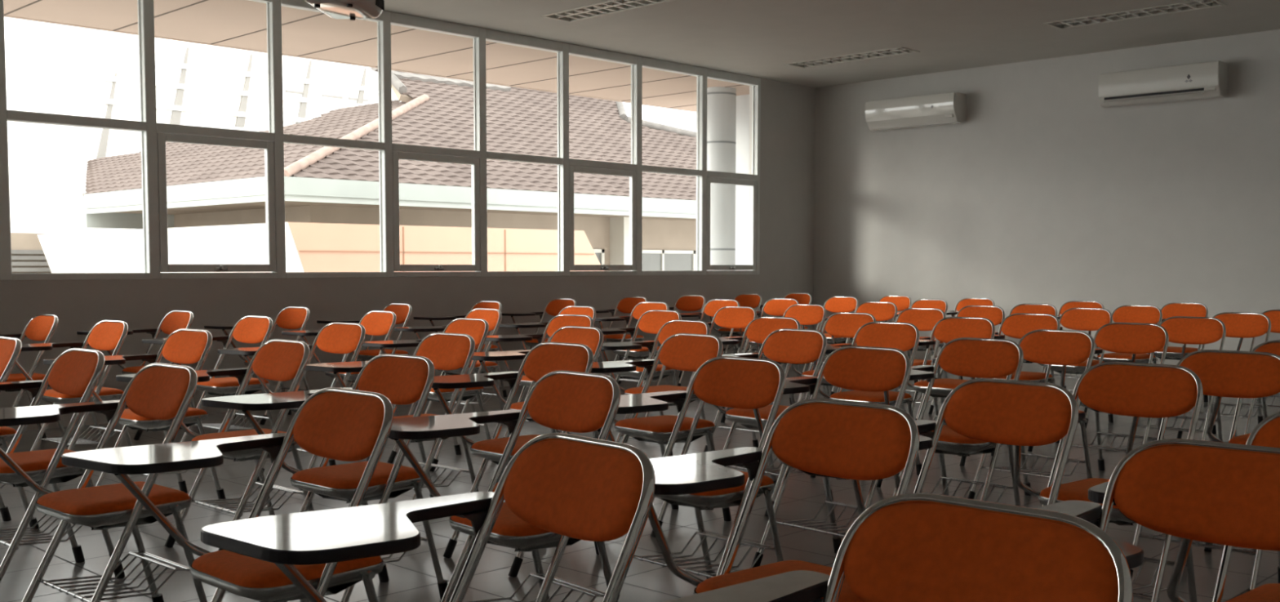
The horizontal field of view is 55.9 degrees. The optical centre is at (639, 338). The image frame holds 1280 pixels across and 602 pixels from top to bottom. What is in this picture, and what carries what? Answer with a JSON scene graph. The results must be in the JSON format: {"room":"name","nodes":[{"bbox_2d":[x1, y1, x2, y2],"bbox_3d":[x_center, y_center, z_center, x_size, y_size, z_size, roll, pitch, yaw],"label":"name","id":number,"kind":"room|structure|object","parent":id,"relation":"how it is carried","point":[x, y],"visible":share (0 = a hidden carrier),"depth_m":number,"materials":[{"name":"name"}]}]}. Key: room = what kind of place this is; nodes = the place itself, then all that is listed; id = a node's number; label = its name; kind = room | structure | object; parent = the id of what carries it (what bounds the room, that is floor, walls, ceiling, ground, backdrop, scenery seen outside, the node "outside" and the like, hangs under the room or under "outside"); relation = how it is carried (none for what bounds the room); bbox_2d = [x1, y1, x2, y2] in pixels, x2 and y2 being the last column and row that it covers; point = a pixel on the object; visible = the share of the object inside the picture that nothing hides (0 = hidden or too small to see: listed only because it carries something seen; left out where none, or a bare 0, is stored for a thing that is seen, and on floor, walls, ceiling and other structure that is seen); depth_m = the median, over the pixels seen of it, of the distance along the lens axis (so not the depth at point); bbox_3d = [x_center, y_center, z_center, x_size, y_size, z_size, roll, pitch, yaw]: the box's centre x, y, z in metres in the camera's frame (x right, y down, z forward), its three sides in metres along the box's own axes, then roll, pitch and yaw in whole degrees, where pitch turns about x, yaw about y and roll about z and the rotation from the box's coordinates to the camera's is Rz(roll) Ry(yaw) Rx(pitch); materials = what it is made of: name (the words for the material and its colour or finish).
{"room":"classroom","nodes":[
{"label":"classroom","id":0,"kind":"room"},
{"bbox_2d":[0,78,814,431],"bbox_3d":[-3.900,-1.004,8.327,0.160,3.206,16.980,3,5,44],"label":"wall","id":1,"kind":"structure","parent":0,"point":[787,135],"depth_m":10.30,"materials":[{"name":"grey paint"}]},
{"bbox_2d":[0,0,150,279],"bbox_3d":[-3.893,-1.504,8.248,0.089,2.198,1.003,3,5,44],"label":"window","id":2,"kind":"structure","parent":1,"relation":"attached to","point":[6,273],"depth_m":8.03,"materials":[{"name":"paint"}]},
{"bbox_2d":[139,0,277,279],"bbox_3d":[-3.187,-1.547,8.956,0.113,2.198,1.003,3,5,44],"label":"window","id":3,"kind":"structure","parent":1,"relation":"attached to","point":[156,135],"depth_m":8.71,"materials":[{"name":"paint"}]},
{"bbox_2d":[268,0,386,278],"bbox_3d":[-2.499,-1.590,9.680,0.089,2.198,1.003,3,5,44],"label":"window","id":4,"kind":"structure","parent":1,"relation":"attached to","point":[274,7],"depth_m":9.36,"materials":[{"name":"paint"}]},
{"bbox_2d":[3,0,749,111],"bbox_3d":[-3.936,-2.848,9.941,2.290,0.306,23.000,3,5,44],"label":"soffit","id":5,"kind":"structure","parent":1,"relation":"attached to","point":[242,24],"depth_m":11.36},
{"bbox_2d":[379,10,480,277],"bbox_3d":[-1.794,-1.633,10.388,0.113,2.198,1.003,3,5,44],"label":"window","id":6,"kind":"structure","parent":1,"relation":"attached to","point":[392,153],"depth_m":10.15,"materials":[{"name":"paint"}]},
{"bbox_2d":[473,27,564,276],"bbox_3d":[-1.106,-1.676,11.113,0.089,2.198,1.003,3,5,44],"label":"window","id":7,"kind":"structure","parent":1,"relation":"attached to","point":[485,34],"depth_m":10.81,"materials":[{"name":"paint"}]},
{"bbox_2d":[556,42,636,275],"bbox_3d":[-0.401,-1.719,11.820,0.113,2.198,1.003,3,5,44],"label":"window","id":8,"kind":"structure","parent":1,"relation":"attached to","point":[570,166],"depth_m":11.57,"materials":[{"name":"paint"}]},
{"bbox_2d":[633,56,702,275],"bbox_3d":[0.287,-1.762,12.545,0.089,2.198,1.003,3,5,44],"label":"window","id":9,"kind":"structure","parent":1,"relation":"attached to","point":[642,62],"depth_m":12.23,"materials":[{"name":"paint"}]},
{"bbox_2d":[696,67,760,275],"bbox_3d":[0.988,-1.805,13.249,0.113,2.198,0.991,3,5,44],"label":"window","id":10,"kind":"structure","parent":1,"relation":"attached to","point":[753,180],"depth_m":13.15,"materials":[{"name":"paint"}]},
{"bbox_2d":[0,359,1279,601],"bbox_3d":[-0.331,0.929,4.971,10.110,0.250,17.380,3,5,44],"label":"floor","id":11,"kind":"structure","parent":0,"point":[412,578],"depth_m":5.09,"materials":[{"name":"grey tile"}]},
{"bbox_2d":[0,336,39,531],"bbox_3d":[-2.868,0.408,4.922,0.553,0.812,0.633,3,5,44],"label":"chair","id":12,"kind":"object","parent":11,"relation":"on","point":[10,347],"visible":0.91,"depth_m":4.93,"materials":[{"name":"orange fabric"}]},
{"bbox_2d":[0,314,69,446],"bbox_3d":[-3.870,0.265,7.298,0.553,0.812,0.633,3,5,42],"label":"chair","id":13,"kind":"object","parent":11,"relation":"on","point":[41,326],"visible":0.6,"depth_m":7.34,"materials":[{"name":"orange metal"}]},
{"bbox_2d":[0,347,124,582],"bbox_3d":[-2.207,0.452,4.193,0.553,0.812,0.633,3,5,43],"label":"chair","id":14,"kind":"object","parent":11,"relation":"on","point":[76,371],"visible":0.85,"depth_m":4.20,"materials":[{"name":"orange fabric"}]},
{"bbox_2d":[14,320,132,450],"bbox_3d":[-3.094,0.315,6.463,0.553,0.812,0.633,3,4,40],"label":"chair","id":15,"kind":"object","parent":11,"relation":"on","point":[105,335],"visible":0.72,"depth_m":6.47,"materials":[{"name":"orange fabric"}]},
{"bbox_2d":[0,362,207,601],"bbox_3d":[-1.637,0.492,3.522,0.553,0.812,0.633,3,5,42],"label":"chair","id":16,"kind":"object","parent":11,"relation":"on","point":[158,390],"visible":0.97,"depth_m":3.52,"materials":[{"name":"orange fabric"}]},
{"bbox_2d":[43,328,226,501],"bbox_3d":[-2.319,0.370,5.552,0.553,0.812,0.633,3,4,39],"label":"chair","id":17,"kind":"object","parent":11,"relation":"on","point":[184,345],"visible":0.58,"depth_m":5.58,"materials":[{"name":"orange fabric"}]},
{"bbox_2d":[76,310,199,439],"bbox_3d":[-3.275,0.228,7.916,0.553,0.812,0.633,3,5,42],"label":"chair","id":18,"kind":"object","parent":11,"relation":"on","point":[175,320],"visible":0.43,"depth_m":8.00,"materials":[{"name":"orange fabric"}]},
{"bbox_2d":[142,315,274,441],"bbox_3d":[-2.492,0.280,7.049,0.553,0.812,0.633,3,5,41],"label":"chair","id":19,"kind":"object","parent":11,"relation":"on","point":[249,329],"visible":0.66,"depth_m":7.07,"materials":[{"name":"orange fabric"}]},
{"bbox_2d":[115,338,314,550],"bbox_3d":[-1.639,0.419,4.731,0.553,0.812,0.633,3,5,43],"label":"chair","id":20,"kind":"object","parent":11,"relation":"on","point":[276,359],"visible":0.74,"depth_m":4.76,"materials":[{"name":"orange fabric"}]},
{"bbox_2d":[61,386,393,601],"bbox_3d":[-0.909,0.537,2.772,0.553,0.812,0.633,3,5,44],"label":"chair","id":21,"kind":"object","parent":11,"relation":"on","point":[340,424],"visible":0.85,"depth_m":2.74,"materials":[{"name":"orange fabric"}]},
{"bbox_2d":[204,306,310,424],"bbox_3d":[-2.716,0.183,8.657,0.553,0.812,0.633,3,5,41],"label":"chair","id":22,"kind":"object","parent":11,"relation":"on","point":[290,317],"visible":0.44,"depth_m":8.70,"materials":[{"name":"orange fabric"}]},
{"bbox_2d":[217,322,369,489],"bbox_3d":[-1.760,0.330,6.210,0.553,0.812,0.633,3,4,40],"label":"chair","id":23,"kind":"object","parent":11,"relation":"on","point":[334,337],"visible":0.45,"depth_m":6.27,"materials":[{"name":"orange fabric"}]},
{"bbox_2d":[201,353,448,601],"bbox_3d":[-1.009,0.468,3.912,0.553,0.812,0.633,3,5,42],"label":"chair","id":24,"kind":"object","parent":11,"relation":"on","point":[403,379],"visible":0.61,"depth_m":3.90,"materials":[{"name":"orange fabric"}]},
{"bbox_2d":[281,311,399,416],"bbox_3d":[-1.932,0.231,7.869,0.553,0.812,0.633,3,5,44],"label":"chair","id":25,"kind":"object","parent":11,"relation":"on","point":[375,322],"visible":0.34,"depth_m":7.89,"materials":[{"name":"orange fabric"}]},
{"bbox_2d":[316,303,417,405],"bbox_3d":[-2.129,0.136,9.443,0.553,0.812,0.633,3,5,45],"label":"chair","id":26,"kind":"object","parent":11,"relation":"on","point":[402,312],"visible":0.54,"depth_m":9.41,"materials":[{"name":"orange fabric"}]},
{"bbox_2d":[304,332,478,506],"bbox_3d":[-1.058,0.389,5.229,0.553,0.812,0.633,3,5,43],"label":"chair","id":27,"kind":"object","parent":11,"relation":"on","point":[446,351],"visible":0.44,"depth_m":5.25,"materials":[{"name":"orange fabric"}]},
{"bbox_2d":[361,317,491,471],"bbox_3d":[-1.189,0.298,6.754,0.553,0.812,0.633,3,5,45],"label":"chair","id":28,"kind":"object","parent":11,"relation":"on","point":[477,328],"visible":0.41,"depth_m":6.72,"materials":[{"name":"orange fabric"}]},
{"bbox_2d":[200,432,655,601],"bbox_3d":[-0.319,0.584,1.981,0.633,0.812,0.553,-3,5,-41],"label":"chair","id":29,"kind":"object","parent":11,"relation":"on","point":[582,487],"visible":1,"depth_m":1.99,"materials":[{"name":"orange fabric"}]},
{"bbox_2d":[394,308,505,424],"bbox_3d":[-1.298,0.203,8.335,0.553,0.812,0.633,3,5,44],"label":"chair","id":30,"kind":"object","parent":11,"relation":"on","point":[493,317],"visible":0.44,"depth_m":8.31,"materials":[{"name":"orange fabric"}]},
{"bbox_2d":[413,301,507,400],"bbox_3d":[-1.502,0.096,10.108,0.553,0.812,0.633,3,5,44],"label":"chair","id":31,"kind":"object","parent":11,"relation":"on","point":[481,304],"visible":0.3,"depth_m":10.10,"materials":[{"name":"orange fabric"}]},
{"bbox_2d":[388,370,620,601],"bbox_3d":[-0.396,0.507,3.273,0.633,0.812,0.553,-3,5,-41],"label":"chair","id":32,"kind":"object","parent":11,"relation":"on","point":[578,402],"visible":0.66,"depth_m":3.29,"materials":[{"name":"orange fabric"}]},
{"bbox_2d":[431,342,599,577],"bbox_3d":[-0.518,0.429,4.558,0.633,0.812,0.553,-3,5,-45],"label":"chair","id":33,"kind":"object","parent":11,"relation":"on","point":[545,357],"visible":0.53,"depth_m":4.59,"materials":[{"name":"orange fabric"}]},
{"bbox_2d":[471,325,603,491],"bbox_3d":[-0.519,0.352,5.841,0.633,0.812,0.553,-3,5,-43],"label":"chair","id":34,"kind":"object","parent":11,"relation":"on","point":[592,337],"visible":0.26,"depth_m":5.85,"materials":[{"name":"orange fabric"}]},
{"bbox_2d":[501,298,576,349],"bbox_3d":[-0.919,0.048,10.916,0.553,0.812,0.633,3,5,43],"label":"chair","id":35,"kind":"object","parent":11,"relation":"on","point":[554,306],"visible":0.45,"depth_m":11.00,"materials":[{"name":"orange fabric"}]},
{"bbox_2d":[485,314,594,437],"bbox_3d":[-0.623,0.265,7.295,0.553,0.812,0.633,3,5,41],"label":"chair","id":36,"kind":"object","parent":11,"relation":"on","point":[557,322],"visible":0.27,"depth_m":7.36,"materials":[{"name":"orange fabric"}]},
{"bbox_2d":[498,305,595,350],"bbox_3d":[-0.666,0.171,8.866,0.553,0.812,0.633,3,5,42],"label":"chair","id":37,"kind":"object","parent":11,"relation":"on","point":[590,311],"visible":0.18,"depth_m":8.88,"materials":[{"name":"orange fabric"}]},
{"bbox_2d":[595,296,647,383],"bbox_3d":[-0.273,0.008,11.580,0.553,0.812,0.633,3,5,43],"label":"chair","id":38,"kind":"object","parent":11,"relation":"on","point":[626,304],"visible":0.45,"depth_m":11.64,"materials":[{"name":"orange fabric"}]},
{"bbox_2d":[595,301,669,386],"bbox_3d":[-0.104,0.108,9.911,0.553,0.812,0.633,3,5,41],"label":"chair","id":39,"kind":"object","parent":11,"relation":"on","point":[640,308],"visible":0.47,"depth_m":9.93,"materials":[{"name":"orange fabric"}]},
{"bbox_2d":[597,309,681,431],"bbox_3d":[-0.067,0.220,8.042,0.553,0.812,0.633,3,5,45],"label":"chair","id":40,"kind":"object","parent":11,"relation":"on","point":[651,321],"visible":0.48,"depth_m":8.09,"materials":[{"name":"orange fabric"}]},
{"bbox_2d":[600,319,710,456],"bbox_3d":[0.036,0.310,6.542,0.633,0.812,0.553,-3,5,-43],"label":"chair","id":41,"kind":"object","parent":11,"relation":"on","point":[672,327],"visible":0.44,"depth_m":6.58,"materials":[{"name":"orange fabric"}]},
{"bbox_2d":[591,333,731,537],"bbox_3d":[0.012,0.392,5.189,0.633,0.812,0.553,-3,5,-41],"label":"chair","id":42,"kind":"object","parent":11,"relation":"on","point":[679,351],"visible":0.71,"depth_m":5.17,"materials":[{"name":"orange fabric"}]},
{"bbox_2d":[660,294,705,377],"bbox_3d":[0.320,-0.029,12.191,0.553,0.812,0.633,3,5,43],"label":"chair","id":43,"kind":"object","parent":11,"relation":"on","point":[686,303],"visible":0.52,"depth_m":12.28,"materials":[{"name":"orange fabric"}]},
{"bbox_2d":[607,355,785,599],"bbox_3d":[0.113,0.474,3.811,0.633,0.812,0.553,-3,5,-43],"label":"chair","id":44,"kind":"object","parent":11,"relation":"on","point":[728,381],"visible":0.68,"depth_m":3.82,"materials":[{"name":"orange fabric"}]},
{"bbox_2d":[677,298,739,386],"bbox_3d":[0.542,0.062,10.682,0.553,0.812,0.633,3,5,40],"label":"chair","id":45,"kind":"object","parent":11,"relation":"on","point":[711,308],"visible":0.37,"depth_m":10.79,"materials":[{"name":"orange fabric"}]},
{"bbox_2d":[706,306,756,422],"bbox_3d":[0.506,0.176,8.777,0.553,0.812,0.633,3,5,43],"label":"chair","id":46,"kind":"object","parent":11,"relation":"on","point":[729,317],"visible":0.41,"depth_m":8.87,"materials":[{"name":"orange fabric"}]},
{"bbox_2d":[709,293,762,358],"bbox_3d":[0.953,-0.069,12.852,0.553,0.812,0.633,3,5,45],"label":"chair","id":47,"kind":"object","parent":11,"relation":"on","point":[753,300],"visible":0.49,"depth_m":12.86,"materials":[{"name":"orange fabric"}]},
{"bbox_2d":[703,315,800,452],"bbox_3d":[0.583,0.285,6.959,0.553,0.812,0.633,3,5,43],"label":"chair","id":48,"kind":"object","parent":11,"relation":"on","point":[758,329],"visible":0.35,"depth_m":7.07,"materials":[{"name":"orange fabric"}]},
{"bbox_2d":[739,297,799,377],"bbox_3d":[1.110,0.043,10.997,0.553,0.812,0.633,3,5,41],"label":"chair","id":49,"kind":"object","parent":11,"relation":"on","point":[775,306],"visible":0.36,"depth_m":11.10,"materials":[{"name":"orange fabric"}]},
{"bbox_2d":[714,328,833,515],"bbox_3d":[0.519,0.367,5.594,0.633,0.812,0.553,-3,5,-41],"label":"chair","id":50,"kind":"object","parent":11,"relation":"on","point":[788,345],"visible":0.58,"depth_m":5.62,"materials":[{"name":"orange fabric"}]},
{"bbox_2d":[648,398,919,601],"bbox_3d":[0.237,0.551,2.535,0.633,0.812,0.553,-3,5,-44],"label":"chair","id":51,"kind":"object","parent":11,"relation":"on","point":[833,437],"visible":0.8,"depth_m":2.60,"materials":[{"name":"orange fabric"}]},
{"bbox_2d":[757,293,811,368],"bbox_3d":[1.544,-0.094,13.268,0.633,0.812,0.553,-3,5,-45],"label":"chair","id":52,"kind":"object","parent":11,"relation":"on","point":[802,298],"visible":0.24,"depth_m":13.30,"materials":[{"name":"orange fabric"}]},
{"bbox_2d":[755,303,826,404],"bbox_3d":[1.092,0.144,9.310,0.553,0.812,0.633,3,5,44],"label":"chair","id":53,"kind":"object","parent":11,"relation":"on","point":[805,313],"visible":0.33,"depth_m":9.38,"materials":[{"name":"orange fabric"}]},
{"bbox_2d":[801,296,858,373],"bbox_3d":[1.783,-0.002,11.748,0.553,0.812,0.633,3,5,44],"label":"chair","id":54,"kind":"object","parent":11,"relation":"on","point":[834,304],"visible":0.44,"depth_m":11.80,"materials":[{"name":"orange fabric"}]},
{"bbox_2d":[751,345,911,567],"bbox_3d":[0.624,0.443,4.339,0.633,0.812,0.553,-3,5,-43],"label":"chair","id":55,"kind":"object","parent":11,"relation":"on","point":[854,367],"visible":0.49,"depth_m":4.40,"materials":[{"name":"orange fabric"}]},
{"bbox_2d":[791,311,875,401],"bbox_3d":[1.146,0.245,7.624,0.633,0.812,0.553,-3,5,-45],"label":"chair","id":56,"kind":"object","parent":11,"relation":"on","point":[841,324],"visible":0.4,"depth_m":7.72,"materials":[{"name":"orange fabric"}]},
{"bbox_2d":[824,301,897,395],"bbox_3d":[1.783,0.105,9.964,0.553,0.812,0.633,3,5,41],"label":"chair","id":57,"kind":"object","parent":11,"relation":"on","point":[882,311],"visible":0.3,"depth_m":10.03,"materials":[{"name":"orange fabric"}]},
{"bbox_2d":[809,321,921,487],"bbox_3d":[1.114,0.325,6.295,0.553,0.812,0.633,3,5,43],"label":"chair","id":58,"kind":"object","parent":11,"relation":"on","point":[904,336],"visible":0.62,"depth_m":6.32,"materials":[{"name":"orange fabric"}]},
{"bbox_2d":[853,295,911,358],"bbox_3d":[2.384,-0.025,12.118,0.553,0.812,0.633,3,5,44],"label":"chair","id":59,"kind":"object","parent":11,"relation":"on","point":[902,303],"visible":0.19,"depth_m":12.16,"materials":[{"name":"orange fabric"}]},
{"bbox_2d":[662,492,1133,601],"bbox_3d":[0.217,0.620,1.395,0.553,0.812,0.633,3,5,44],"label":"chair","id":60,"kind":"object","parent":11,"relation":"on","point":[922,546],"visible":1,"depth_m":1.51,"materials":[{"name":"orange fabric"}]},
{"bbox_2d":[884,298,947,382],"bbox_3d":[2.400,0.056,10.773,0.633,0.812,0.553,-3,5,-42],"label":"chair","id":61,"kind":"object","parent":11,"relation":"on","point":[942,304],"visible":0.18,"depth_m":10.80,"materials":[{"name":"orange fabric"}]},
{"bbox_2d":[895,307,946,422],"bbox_3d":[1.793,0.196,8.444,0.553,0.812,0.633,3,5,44],"label":"chair","id":62,"kind":"object","parent":11,"relation":"on","point":[924,318],"visible":0.27,"depth_m":8.50,"materials":[{"name":"orange fabric"}]},
{"bbox_2d":[907,316,995,466],"bbox_3d":[1.695,0.287,6.927,0.553,0.812,0.633,3,5,42],"label":"chair","id":63,"kind":"object","parent":11,"relation":"on","point":[947,329],"visible":0.61,"depth_m":7.00,"materials":[{"name":"orange fabric"}]},
{"bbox_2d":[884,337,1023,506],"bbox_3d":[1.192,0.411,4.864,0.633,0.812,0.553,-3,5,-43],"label":"chair","id":64,"kind":"object","parent":11,"relation":"on","point":[969,357],"visible":0.57,"depth_m":4.89,"materials":[{"name":"orange fabric"}]},
{"bbox_2d":[851,377,1078,515],"bbox_3d":[0.743,0.521,3.033,0.633,0.812,0.553,-3,5,-41],"label":"chair","id":65,"kind":"object","parent":11,"relation":"on","point":[999,411],"visible":0.5,"depth_m":3.10,"materials":[{"name":"orange fabric"}]},
{"bbox_2d":[935,297,995,379],"bbox_3d":[2.942,0.032,11.172,0.553,0.812,0.633,3,5,43],"label":"chair","id":66,"kind":"object","parent":11,"relation":"on","point":[964,302],"visible":0.29,"depth_m":11.29,"materials":[{"name":"orange fabric"}]},
{"bbox_2d":[928,305,1004,413],"bbox_3d":[2.373,0.164,8.987,0.553,0.812,0.633,3,5,43],"label":"chair","id":67,"kind":"object","parent":11,"relation":"on","point":[996,314],"visible":0.29,"depth_m":9.06,"materials":[{"name":"orange fabric"}]},
{"bbox_2d":[933,328,1095,498],"bbox_3d":[1.723,0.372,5.520,0.633,0.812,0.553,-3,5,-41],"label":"chair","id":68,"kind":"object","parent":11,"relation":"on","point":[1044,346],"visible":0.41,"depth_m":5.57,"materials":[{"name":"orange fabric"}]},
{"bbox_2d":[990,312,1060,451],"bbox_3d":[2.248,0.256,7.454,0.553,0.812,0.633,3,5,43],"label":"chair","id":69,"kind":"object","parent":11,"relation":"on","point":[1015,325],"visible":0.44,"depth_m":7.52,"materials":[{"name":"orange fabric"}]},
{"bbox_2d":[999,303,1057,383],"bbox_3d":[2.917,0.137,9.424,0.553,0.812,0.633,3,5,42],"label":"chair","id":70,"kind":"object","parent":11,"relation":"on","point":[1047,308],"visible":0.27,"depth_m":9.52,"materials":[{"name":"orange fabric"}]},
{"bbox_2d":[1038,307,1113,427],"bbox_3d":[2.965,0.194,8.475,0.633,0.812,0.553,-3,5,-43],"label":"chair","id":71,"kind":"object","parent":11,"relation":"on","point":[1074,318],"visible":0.49,"depth_m":8.51,"materials":[{"name":"orange fabric"}]},
{"bbox_2d":[1053,300,1104,388],"bbox_3d":[3.583,0.090,10.211,0.553,0.812,0.633,3,5,44],"label":"chair","id":72,"kind":"object","parent":11,"relation":"on","point":[1073,304],"visible":0.28,"depth_m":10.32,"materials":[{"name":"orange fabric"}]},
{"bbox_2d":[1013,361,1203,601],"bbox_3d":[1.316,0.488,3.589,0.633,0.812,0.553,-3,5,-44],"label":"chair","id":73,"kind":"object","parent":11,"relation":"on","point":[1142,389],"visible":0.62,"depth_m":3.63,"materials":[{"name":"orange fabric"}]},
{"bbox_2d":[1060,322,1168,470],"bbox_3d":[2.373,0.330,6.219,0.553,0.812,0.633,3,5,44],"label":"chair","id":74,"kind":"object","parent":11,"relation":"on","point":[1117,337],"visible":0.4,"depth_m":6.29,"materials":[{"name":"orange fabric"}]},
{"bbox_2d":[1084,304,1162,412],"bbox_3d":[3.575,0.158,9.084,0.633,0.812,0.553,-3,5,-43],"label":"chair","id":75,"kind":"object","parent":11,"relation":"on","point":[1128,313],"visible":0.48,"depth_m":9.09,"materials":[{"name":"orange fabric"}]},
{"bbox_2d":[1034,438,1279,568],"bbox_3d":[0.773,0.590,1.896,0.553,0.812,0.633,3,5,44],"label":"chair","id":76,"kind":"object","parent":11,"relation":"on","point":[1217,492],"visible":0.72,"depth_m":2.02,"materials":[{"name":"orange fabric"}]},
{"bbox_2d":[1130,315,1226,440],"bbox_3d":[3.038,0.284,6.982,0.553,0.812,0.633,3,5,44],"label":"chair","id":77,"kind":"object","parent":11,"relation":"on","point":[1180,329],"visible":0.28,"depth_m":7.03,"materials":[{"name":"orange fabric"}]},
{"bbox_2d":[1149,302,1208,401],"bbox_3d":[4.236,0.118,9.751,0.633,0.812,0.553,-3,5,-43],"label":"chair","id":78,"kind":"object","parent":11,"relation":"on","point":[1174,308],"visible":0.44,"depth_m":9.77,"materials":[{"name":"orange fabric"}]},
{"bbox_2d":[1088,411,1279,601],"bbox_3d":[1.232,0.563,2.332,0.553,0.812,0.633,3,5,44],"label":"chair","id":79,"kind":"object","parent":11,"relation":"on","point":[1266,433],"visible":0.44,"depth_m":2.45,"materials":[{"name":"orange fabric"}]},
{"bbox_2d":[1125,349,1279,591],"bbox_3d":[1.869,0.456,4.117,0.553,0.812,0.633,3,5,44],"label":"chair","id":80,"kind":"object","parent":11,"relation":"on","point":[1221,373],"visible":0.32,"depth_m":4.18,"materials":[{"name":"orange fabric"}]},
{"bbox_2d":[1176,311,1271,438],"bbox_3d":[3.633,0.244,7.640,0.633,0.812,0.553,-3,5,-42],"label":"chair","id":81,"kind":"object","parent":11,"relation":"on","point":[1241,325],"visible":0.38,"depth_m":7.67,"materials":[{"name":"orange fabric"}]},
{"bbox_2d":[1204,340,1279,551],"bbox_3d":[2.408,0.423,4.663,0.553,0.812,0.633,3,5,44],"label":"chair","id":82,"kind":"object","parent":11,"relation":"on","point":[1271,346],"visible":0.25,"depth_m":4.78,"materials":[{"name":"orange fabric"}]},
{"bbox_2d":[1235,309,1279,423],"bbox_3d":[4.210,0.216,8.112,0.553,0.812,0.633,3,5,44],"label":"chair","id":83,"kind":"object","parent":11,"relation":"on","point":[1273,315],"visible":0.29,"depth_m":8.26,"materials":[{"name":"orange fabric"}]},
{"bbox_2d":[383,0,1279,88],"bbox_3d":[-0.331,-2.566,4.761,10.110,0.340,17.380,3,5,44],"label":"ceiling","id":84,"kind":"structure","parent":0,"point":[757,38],"depth_m":10.72,"materials":[{"name":"paint"}]},
{"bbox_2d":[305,0,384,20],"bbox_3d":[-1.456,-2.037,5.941,0.325,0.858,0.470,0,3,4],"label":"ceiling projector","id":85,"kind":"object","parent":84,"relation":"hanging from","point":[353,10],"visible":1,"depth_m":5.94,"materials":[{"name":"white plastic"}]},
{"bbox_2d":[375,0,384,10],"bbox_3d":[-1.311,-1.692,6.070,0.008,0.050,0.137,0,3,4],"label":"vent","id":86,"kind":"object","parent":85,"relation":"attached to","point":[380,4],"depth_m":6.08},
{"bbox_2d":[540,0,675,22],"bbox_3d":[-0.218,-2.748,9.793,1.408,0.110,0.338,3,5,44],"label":"ceiling light","id":87,"kind":"object","parent":84,"relation":"attached to","point":[611,6],"visible":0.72,"depth_m":9.94,"materials":[{"name":"paint"}]},
{"bbox_2d":[784,46,919,68],"bbox_3d":[2.130,-2.893,12.206,1.408,0.110,0.338,3,5,44],"label":"ceiling light","id":88,"kind":"object","parent":84,"relation":"attached to","point":[897,51],"visible":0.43,"depth_m":12.22,"materials":[{"name":"paint"}]},
{"bbox_2d":[1042,0,1227,29],"bbox_3d":[4.120,-2.766,10.097,1.408,0.110,0.338,3,5,44],"label":"ceiling light","id":89,"kind":"object","parent":84,"relation":"attached to","point":[1199,4],"visible":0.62,"depth_m":10.11,"materials":[{"name":"paint"}]},
{"bbox_2d":[813,29,1279,375],"bbox_3d":[5.653,-1.166,11.020,10.110,3.206,0.200,3,5,44],"label":"wall","id":90,"kind":"structure","parent":0,"point":[1044,193],"depth_m":12.21,"materials":[{"name":"grey paint"}]},
{"bbox_2d":[865,92,966,130],"bbox_3d":[3.003,-2.479,13.197,1.110,0.320,0.260,3,5,44],"label":"air conditioner","id":91,"kind":"object","parent":90,"relation":"attached to","point":[943,108],"visible":1,"depth_m":13.06,"materials":[{"name":"white plastic"}]},
{"bbox_2d":[1097,60,1227,107],"bbox_3d":[4.906,-2.385,11.355,1.110,0.320,0.255,3,5,44],"label":"air conditioner","id":92,"kind":"object","parent":90,"relation":"attached to","point":[1203,80],"visible":1,"depth_m":11.24,"materials":[{"name":"white plastic"}]},
{"label":"outside","id":93,"kind":"structure","parent":0,"visible":0},
{"bbox_3d":[-17.821,2.900,38.450,61.200,0.200,90.000,3,5,44],"label":"ground","id":94,"kind":"structure","parent":93,"visible":0},
{"bbox_2d":[10,232,51,273],"bbox_3d":[-13.663,0.889,22.557,3.100,5.720,5.200,3,5,44],"label":"block","id":95,"kind":"object","parent":94,"relation":"on","point":[28,255],"visible":0.02,"depth_m":22.54,"materials":[{"name":"beige paint"}]},
{"bbox_2d":[4,17,400,233],"bbox_3d":[-19.267,-3.361,35.934,8.100,12.600,24.920,3,5,44],"label":"sky","id":96,"kind":"structure","parent":94,"relation":"on","point":[55,68],"depth_m":34.21,"materials":[{"name":"white"}]},
{"bbox_2d":[37,222,603,272],"bbox_3d":[-5.375,1.027,20.753,8.712,5.660,6.350,3,5,44],"label":"building wall","id":97,"kind":"structure","parent":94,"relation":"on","point":[309,246],"depth_m":17.18,"materials":[{"name":"beige paint"}]},
{"bbox_2d":[82,67,696,271],"bbox_3d":[-5.628,-1.214,26.994,13.934,9.387,13.522,3,5,44],"label":"roof","id":98,"kind":"structure","parent":94,"relation":"on","point":[207,185],"depth_m":22.25,"materials":[{"name":"brown tile"}]},
{"bbox_2d":[706,86,736,264],"bbox_3d":[0.938,0.628,14.554,0.413,7.200,0.413,3,5,44],"label":"round column","id":99,"kind":"structure","parent":94,"relation":"on","point":[721,100],"depth_m":14.22,"materials":[{"name":"white paint"}]},
{"bbox_2d":[735,93,749,264],"bbox_3d":[1.639,0.602,15.002,1.040,7.200,0.480,3,5,44],"label":"wall","id":100,"kind":"structure","parent":94,"relation":"on","point":[742,134],"depth_m":14.88,"materials":[{"name":"white paint"}]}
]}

